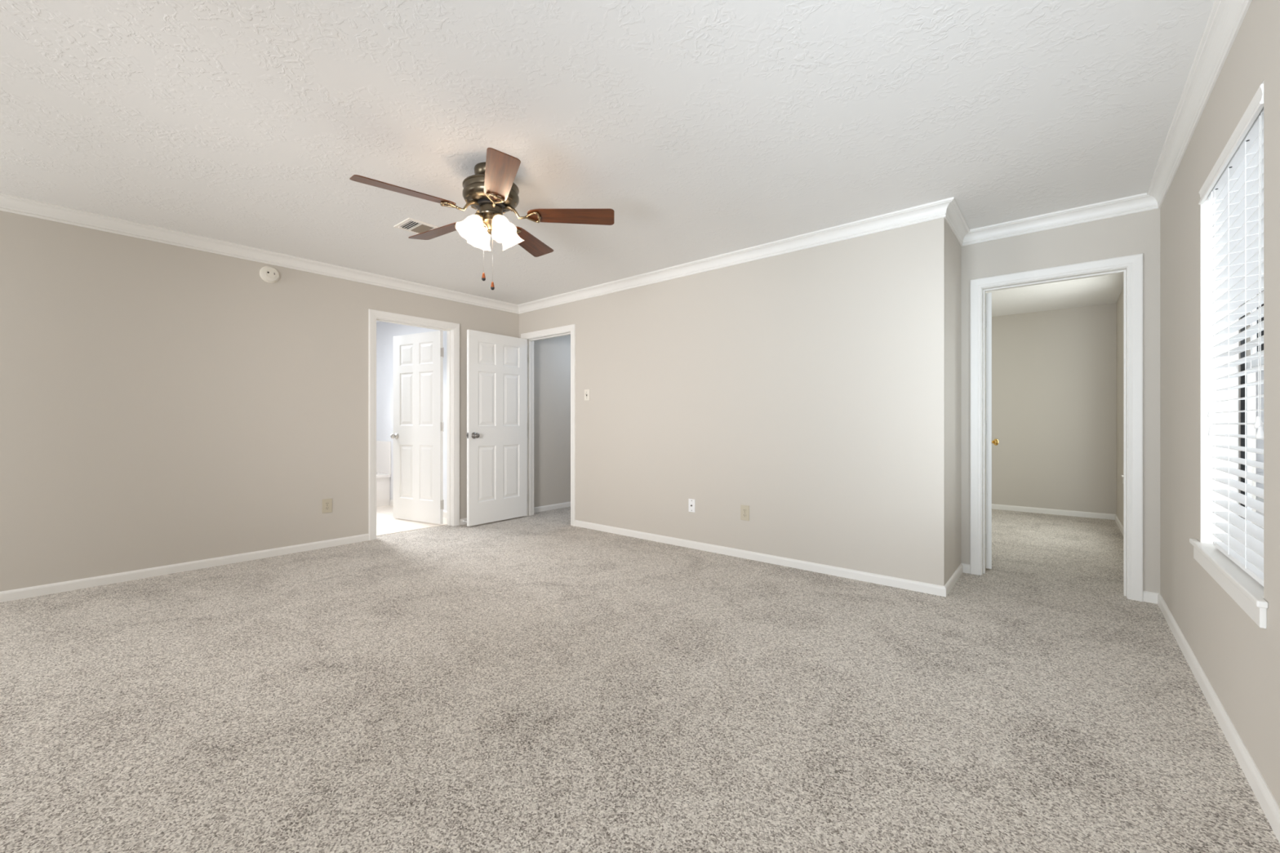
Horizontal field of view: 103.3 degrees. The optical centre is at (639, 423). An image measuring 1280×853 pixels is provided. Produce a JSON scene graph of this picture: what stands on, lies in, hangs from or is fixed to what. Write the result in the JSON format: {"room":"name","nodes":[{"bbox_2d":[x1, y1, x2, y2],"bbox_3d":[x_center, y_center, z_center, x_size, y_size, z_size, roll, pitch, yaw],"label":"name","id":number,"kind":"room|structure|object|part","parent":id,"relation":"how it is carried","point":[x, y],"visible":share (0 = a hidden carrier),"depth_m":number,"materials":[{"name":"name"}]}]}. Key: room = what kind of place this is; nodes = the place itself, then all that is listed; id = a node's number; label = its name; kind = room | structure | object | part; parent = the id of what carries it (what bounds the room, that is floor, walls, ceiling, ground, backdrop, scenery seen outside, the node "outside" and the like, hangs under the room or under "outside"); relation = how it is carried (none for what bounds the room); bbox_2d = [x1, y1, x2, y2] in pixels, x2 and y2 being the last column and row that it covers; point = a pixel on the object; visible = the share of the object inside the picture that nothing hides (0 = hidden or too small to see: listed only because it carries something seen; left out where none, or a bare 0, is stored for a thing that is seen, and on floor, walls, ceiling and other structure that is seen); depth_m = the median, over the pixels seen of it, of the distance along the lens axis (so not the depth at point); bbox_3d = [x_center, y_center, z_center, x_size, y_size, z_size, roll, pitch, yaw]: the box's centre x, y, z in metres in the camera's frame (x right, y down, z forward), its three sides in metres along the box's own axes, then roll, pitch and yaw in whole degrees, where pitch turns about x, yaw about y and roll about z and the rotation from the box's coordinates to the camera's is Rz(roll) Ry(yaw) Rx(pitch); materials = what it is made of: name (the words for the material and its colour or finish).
{"room":"empty bedroom","nodes":[
{"label":"empty bedroom","id":0,"kind":"room"},
{"bbox_2d":[0,210,570,591],"bbox_3d":[-3.019,-0.147,4.093,0.120,2.435,7.820,0,0,40],"label":"wall","id":1,"kind":"structure","parent":0,"point":[162,404],"depth_m":3.64,"materials":[{"name":"beige paint"}]},
{"bbox_2d":[0,518,466,602],"bbox_3d":[-3.408,1.039,3.527,0.013,0.062,6.214,0,0,40],"label":"baseboard","id":2,"kind":"structure","parent":1,"relation":"attached to","point":[34,591],"depth_m":3.58,"materials":[{"name":"white paint"}]},
{"bbox_2d":[0,192,518,314],"bbox_3d":[-3.389,-1.320,3.512,0.062,0.090,6.214,0,0,40],"label":"crown molding","id":3,"kind":"structure","parent":1,"relation":"attached to","point":[8,203],"depth_m":3.79,"materials":[{"name":"white paint"}]},
{"bbox_2d":[259,266,279,283],"bbox_3d":[-2.957,-1.192,4.046,0.037,0.132,0.132,0,0,40],"label":"smoke detector","id":4,"kind":"object","parent":1,"relation":"attached to","point":[269,274],"visible":1,"depth_m":4.03,"materials":[{"name":"beige plastic"}]},
{"bbox_2d":[322,498,332,513],"bbox_3d":[-2.701,0.712,4.372,0.008,0.120,0.076,0,0,40],"label":"wall outlet","id":5,"kind":"object","parent":1,"relation":"attached to","point":[326,503],"visible":1,"depth_m":4.37,"materials":[{"name":"beige plastic"}]},
{"bbox_2d":[368,308,459,540],"bbox_3d":[-2.524,0.012,5.258,0.898,2.116,0.904,0,0,40],"label":"door","id":6,"kind":"structure","parent":1,"relation":"in","point":[417,436],"depth_m":5.35,"materials":[{"name":"white paint"}]},
{"bbox_3d":[-2.719,0.140,5.597,0.066,0.066,0.067,0,0,28],"label":"knob","id":7,"kind":"part","parent":6,"relation":"part of","materials":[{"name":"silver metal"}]},
{"bbox_2d":[376,321,446,511],"bbox_3d":[-2.927,-0.147,6.406,2.715,2.435,0.120,0,0,40],"label":"wall","id":8,"kind":"structure","parent":0,"point":[385,331],"depth_m":6.62,"materials":[{"name":"white paint"}]},
{"bbox_2d":[390,499,446,518],"bbox_3d":[-2.587,1.028,6.033,1.715,0.084,0.013,0,0,40],"label":"baseboard","id":9,"kind":"structure","parent":8,"relation":"attached to","point":[391,500],"depth_m":5.71,"materials":[{"name":"white paint"}]},
{"bbox_2d":[0,0,1214,316],"bbox_3d":[-0.056,-1.410,3.372,5.585,0.150,10.530,0,0,40],"label":"ceiling","id":10,"kind":"structure","parent":0,"point":[707,128],"depth_m":2.26,"materials":[{"name":"white paint"}]},
{"bbox_2d":[393,217,439,234],"bbox_3d":[-1.551,-1.356,3.511,0.227,0.018,0.212,0,0,40],"label":"ceiling vent","id":11,"kind":"object","parent":10,"relation":"in","point":[410,224],"visible":0.78,"depth_m":3.49,"materials":[{"name":"white metal"}]},
{"bbox_2d":[349,147,614,289],"bbox_3d":[-0.836,-1.035,2.734,1.268,0.660,1.281,0,0,40],"label":"ceiling fan","id":12,"kind":"object","parent":10,"relation":"hanging from","point":[492,190],"visible":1,"depth_m":2.67,"materials":[{"name":"brown wood"}]},
{"bbox_3d":[-1.136,-1.126,2.460,0.468,0.035,0.139,0,0,-39],"label":"blade","id":13,"kind":"part","parent":12,"relation":"part of","materials":[{"name":"brown wood"}]},
{"bbox_3d":[-1.163,-1.126,2.963,0.468,0.035,0.139,0,0,33],"label":"blade","id":14,"kind":"part","parent":12,"relation":"part of","materials":[{"name":"brown wood"}]},
{"bbox_3d":[-0.876,-1.040,2.657,0.137,0.118,0.137,0,-34,45],"label":"lamp shade","id":15,"kind":"part","parent":12,"relation":"part of","materials":[{"name":"white glass"}]},
{"bbox_3d":[-0.876,-1.040,2.803,0.137,0.118,0.137,0,34,-45],"label":"lamp shade","id":16,"kind":"part","parent":12,"relation":"part of","materials":[{"name":"white glass"}]},
{"bbox_3d":[-0.846,-1.091,2.687,0.053,0.044,0.069,0,0,40],"label":"lamp arm","id":17,"kind":"part","parent":12,"relation":"part of","materials":[{"name":"gold metal"}]},
{"bbox_3d":[-0.826,-0.949,2.675,0.003,0.356,0.003,0,0,40],"label":"pull chain","id":18,"kind":"part","parent":12,"relation":"part of","materials":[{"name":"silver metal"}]},
{"bbox_3d":[-0.779,-0.925,2.675,0.003,0.403,0.003,0,0,40],"label":"pull chain","id":19,"kind":"part","parent":12,"relation":"part of","materials":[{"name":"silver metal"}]},
{"bbox_3d":[-0.732,-1.046,2.659,0.048,0.068,0.048,0,-34,-45],"label":"bulb","id":20,"kind":"part","parent":12,"relation":"part of","materials":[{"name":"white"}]},
{"bbox_3d":[-0.649,-1.126,2.329,0.139,0.035,0.468,0,0,-21],"label":"blade","id":21,"kind":"part","parent":12,"relation":"part of","materials":[{"name":"brown wood"}]},
{"bbox_3d":[-0.729,-1.040,2.657,0.137,0.118,0.137,0,-34,-45],"label":"lamp shade","id":22,"kind":"part","parent":12,"relation":"part of","materials":[{"name":"white glass"}]},
{"bbox_3d":[-0.729,-1.040,2.803,0.137,0.118,0.137,0,34,45],"label":"lamp shade","id":23,"kind":"part","parent":12,"relation":"part of","materials":[{"name":"white glass"}]},
{"bbox_3d":[-0.692,-1.126,3.144,0.139,0.035,0.468,0,0,15],"label":"blade","id":24,"kind":"part","parent":12,"relation":"part of","materials":[{"name":"brown wood"}]},
{"bbox_3d":[-0.374,-1.126,2.752,0.468,0.035,0.139,0,0,-3],"label":"blade","id":25,"kind":"part","parent":12,"relation":"part of","materials":[{"name":"brown wood"}]},
{"bbox_2d":[0,505,1279,852],"bbox_3d":[-1.114,1.108,4.261,8.050,0.084,10.290,0,0,40],"label":"floor","id":26,"kind":"structure","parent":0,"point":[539,682],"depth_m":1.90,"materials":[{"name":"beige carpet"}]},
{"bbox_2d":[376,440,391,506],"bbox_3d":[-4.158,0.650,6.180,0.879,0.831,1.809,0,0,40],"label":"bathtub","id":27,"kind":"object","parent":26,"relation":"on","point":[383,447],"visible":0.21,"depth_m":6.59,"materials":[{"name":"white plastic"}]},
{"bbox_3d":[-4.158,0.450,6.180,0.879,0.430,1.809,0,0,40],"label":"surround panel","id":28,"kind":"part","parent":27,"relation":"part of","materials":[{"name":"white plastic"}]},
{"bbox_2d":[519,217,947,586],"bbox_3d":[0.274,-0.147,4.570,4.308,2.435,0.120,0,0,40],"label":"wall","id":29,"kind":"structure","parent":0,"point":[806,389],"depth_m":3.82,"materials":[{"name":"beige paint"}]},
{"bbox_2d":[466,324,575,526],"bbox_3d":[-1.236,0.017,5.326,0.912,2.106,0.905,0,0,40],"label":"door","id":30,"kind":"structure","parent":29,"relation":"in","point":[500,368],"depth_m":5.46,"materials":[{"name":"white paint"}]},
{"bbox_3d":[-1.688,0.125,5.213,0.067,0.066,0.066,0,0,37],"label":"knob","id":31,"kind":"part","parent":30,"relation":"part of","materials":[{"name":"silver metal"}]},
{"bbox_3d":[-0.989,0.017,5.619,0.912,2.106,0.138,0,0,40],"label":"frame","id":32,"kind":"part","parent":30,"relation":"part of","materials":[{"name":"white paint"}]},
{"bbox_2d":[584,389,589,400],"bbox_3d":[-0.546,-0.290,5.168,0.072,0.112,0.019,0,0,40],"label":"light switch","id":33,"kind":"object","parent":29,"relation":"attached to","point":[586,391],"visible":1,"depth_m":5.17,"materials":[{"name":"beige plastic"}]},
{"bbox_2d":[688,498,695,512],"bbox_3d":[0.441,0.705,4.340,0.066,0.112,0.017,0,0,40],"label":"cable plate","id":34,"kind":"object","parent":29,"relation":"attached to","point":[691,503],"visible":1,"depth_m":4.34,"materials":[{"name":"white plastic"}]},
{"bbox_2d":[517,196,954,314],"bbox_3d":[0.239,-1.320,4.480,4.370,0.090,0.062,0,0,40],"label":"crown molding","id":35,"kind":"structure","parent":29,"relation":"attached to","point":[936,210],"depth_m":3.88,"materials":[{"name":"white paint"}]},
{"bbox_2d":[740,504,749,520],"bbox_3d":[0.832,0.710,4.017,0.076,0.120,0.008,0,0,40],"label":"wall outlet","id":36,"kind":"object","parent":29,"relation":"attached to","point":[744,509],"visible":1,"depth_m":4.01,"materials":[{"name":"beige plastic"}]},
{"bbox_2d":[574,520,946,596],"bbox_3d":[0.607,1.039,4.203,3.353,0.062,0.013,0,0,40],"label":"baseboard","id":37,"kind":"structure","parent":29,"relation":"attached to","point":[931,588],"depth_m":3.80,"materials":[{"name":"white paint"}]},
{"bbox_2d":[947,224,960,580],"bbox_3d":[2.093,-0.147,3.479,0.120,2.435,0.551,0,0,40],"label":"wall","id":38,"kind":"structure","parent":0,"point":[953,246],"depth_m":3.39,"materials":[{"name":"beige paint"}]},
{"bbox_2d":[944,563,963,596],"bbox_3d":[2.101,1.039,3.385,0.013,0.062,0.684,0,0,40],"label":"baseboard","id":39,"kind":"structure","parent":38,"relation":"attached to","point":[955,576],"depth_m":3.35,"materials":[{"name":"white paint"}]},
{"bbox_2d":[944,198,969,246],"bbox_3d":[2.104,-1.320,3.351,0.062,0.090,0.733,0,0,40],"label":"crown molding","id":40,"kind":"structure","parent":38,"relation":"attached to","point":[954,218],"depth_m":3.33,"materials":[{"name":"white paint"}]},
{"bbox_2d":[991,302,1115,514],"bbox_3d":[4.494,-0.133,6.347,2.150,2.405,0.120,0,0,40],"label":"wall","id":41,"kind":"structure","parent":0,"point":[1054,371],"depth_m":5.95,"materials":[{"name":"beige paint"}]},
{"bbox_2d":[960,208,1159,593],"bbox_3d":[2.302,-0.147,3.741,2.150,2.435,0.120,0,0,40],"label":"wall","id":42,"kind":"structure","parent":0,"point":[1135,233],"depth_m":3.16,"materials":[{"name":"beige paint"}]},
{"bbox_2d":[969,253,1143,601],"bbox_3d":[2.944,0.024,3.685,0.949,2.092,0.898,0,0,40],"label":"door frame","id":43,"kind":"structure","parent":42,"relation":"in","point":[1131,266],"depth_m":3.28,"materials":[{"name":"white paint"}]},
{"bbox_3d":[2.931,0.155,4.196,0.067,0.066,0.066,0,0,33],"label":"knob","id":44,"kind":"part","parent":43,"relation":"part of","materials":[{"name":"gold metal"}]},
{"bbox_2d":[961,563,1159,604],"bbox_3d":[2.697,1.039,3.322,1.007,0.062,0.013,0,0,40],"label":"baseboard","id":45,"kind":"structure","parent":42,"relation":"attached to","point":[1148,597],"depth_m":3.03,"materials":[{"name":"white paint"}]},
{"bbox_2d":[962,192,1159,246],"bbox_3d":[2.681,-1.320,3.303,1.007,0.090,0.062,0,0,40],"label":"crown molding","id":46,"kind":"structure","parent":42,"relation":"attached to","point":[1141,202],"depth_m":3.26,"materials":[{"name":"white paint"}]},
{"bbox_2d":[1115,0,1279,807],"bbox_3d":[2.024,-0.147,1.623,0.150,2.435,10.530,0,0,40],"label":"wall","id":47,"kind":"structure","parent":0,"point":[1240,659],"depth_m":1.91,"materials":[{"name":"beige paint"}]},
{"bbox_2d":[991,503,1123,535],"bbox_3d":[3.444,1.039,5.005,2.030,0.062,3.285,0,0,40],"label":"baseboard","id":48,"kind":"structure","parent":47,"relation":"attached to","point":[1011,508],"depth_m":5.90,"materials":[{"name":"white paint"}]},
{"bbox_2d":[1146,0,1252,208],"bbox_3d":[0.848,-1.320,0.388,0.062,0.090,6.885,0,0,40],"label":"crown molding","id":49,"kind":"structure","parent":47,"relation":"attached to","point":[1226,17],"depth_m":1.98,"materials":[{"name":"white paint"}]},
{"bbox_2d":[1157,593,1279,843],"bbox_3d":[0.866,1.039,0.372,0.013,0.062,6.885,0,0,40],"label":"baseboard","id":50,"kind":"structure","parent":47,"relation":"attached to","point":[1271,809],"depth_m":1.68,"materials":[{"name":"white paint"}]},
{"bbox_2d":[1189,80,1268,628],"bbox_3d":[2.110,-0.201,1.745,0.168,1.549,1.007,0,0,40],"label":"window","id":51,"kind":"structure","parent":47,"relation":"in","point":[1246,591],"depth_m":2.08,"materials":[{"name":"white paint"}]},
{"bbox_3d":[2.094,0.504,1.759,0.126,0.019,1.007,0,0,40],"label":"sill","id":52,"kind":"part","parent":51,"relation":"part of","materials":[{"name":"white paint"}]},
{"bbox_2d":[1198,83,1263,586],"bbox_3d":[2.075,-0.240,1.752,0.076,1.454,0.867,0,0,40],"label":"window blind","id":53,"kind":"object","parent":51,"relation":"attached to","point":[1236,180],"visible":0.81,"depth_m":1.73,"materials":[{"name":"white paint"}]},
{"bbox_3d":[2.258,-0.484,2.002,0.004,0.859,0.002,0,0,40],"label":"lift cord","id":54,"kind":"part","parent":53,"relation":"part of","materials":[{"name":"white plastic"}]},
{"bbox_3d":[2.251,-0.448,1.994,0.004,0.932,0.002,0,0,40],"label":"lift cord","id":55,"kind":"part","parent":53,"relation":"part of","materials":[{"name":"white fabric"}]},
{"bbox_3d":[2.266,-0.223,1.962,0.053,1.386,0.002,0,0,40],"label":"ladder cord","id":56,"kind":"part","parent":53,"relation":"part of","materials":[{"name":"white fabric"}]},
{"bbox_3d":[2.055,0.478,1.711,0.046,0.018,0.760,0,0,40],"label":"rail","id":57,"kind":"part","parent":53,"relation":"part of","materials":[{"name":"white plastic"}]},
{"bbox_3d":[2.125,-0.223,1.794,0.053,1.386,0.002,0,0,40],"label":"ladder cord","id":58,"kind":"part","parent":53,"relation":"part of","materials":[{"name":"white fabric"}]},
{"bbox_3d":[1.982,-0.223,1.624,0.053,1.386,0.002,0,0,40],"label":"ladder cord","id":59,"kind":"part","parent":53,"relation":"part of","materials":[{"name":"white fabric"}]},
{"bbox_3d":[1.839,-0.465,1.504,0.004,0.899,0.002,0,0,40],"label":"lift cord","id":60,"kind":"part","parent":53,"relation":"part of","materials":[{"name":"white fabric"}]},
{"bbox_3d":[1.829,-0.450,1.491,0.004,0.929,0.002,0,0,40],"label":"lift cord","id":61,"kind":"part","parent":53,"relation":"part of","materials":[{"name":"white fabric"}]},
{"bbox_3d":[2.141,-0.231,1.699,0.010,1.489,0.887,0,0,40],"label":"frame","id":62,"kind":"part","parent":51,"relation":"part of","materials":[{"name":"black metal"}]},
{"bbox_3d":[2.160,-0.592,1.684,0.012,0.746,0.867,0,0,40],"label":"sash","id":63,"kind":"part","parent":51,"relation":"part of","materials":[{"name":"grey"}]},
{"bbox_3d":[2.150,0.131,1.692,0.012,0.746,0.867,0,0,40],"label":"sash","id":64,"kind":"part","parent":51,"relation":"part of","materials":[{"name":"grey"}]},
{"label":"outside","id":65,"kind":"structure","parent":0,"visible":0},
{"bbox_2d":[1255,496,1263,528],"bbox_3d":[18.139,1.320,-2.185,29.420,0.100,60.000,0,0,40],"label":"ground","id":66,"kind":"structure","parent":65,"point":[1257,498],"depth_m":8.22,"materials":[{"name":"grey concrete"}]},
{"bbox_2d":[1255,290,1263,488],"bbox_3d":[14.506,-1.330,8.707,9.600,5.200,4.800,0,0,40],"label":"neighbouring house","id":67,"kind":"structure","parent":66,"relation":"on","point":[1259,442],"depth_m":9.00,"materials":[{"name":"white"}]},
{"bbox_3d":[-0.214,-0.147,5.950,1.785,2.435,1.366,0,0,40],"label":"wall","id":68,"kind":"structure","parent":0,"visible":0},
{"bbox_2d":[533,502,570,512],"bbox_3d":[-0.924,1.039,6.482,0.013,0.062,1.266,0,0,40],"label":"baseboard","id":69,"kind":"structure","parent":68,"relation":"attached to","point":[550,507],"depth_m":6.28,"materials":[{"name":"white paint"}]}
]}

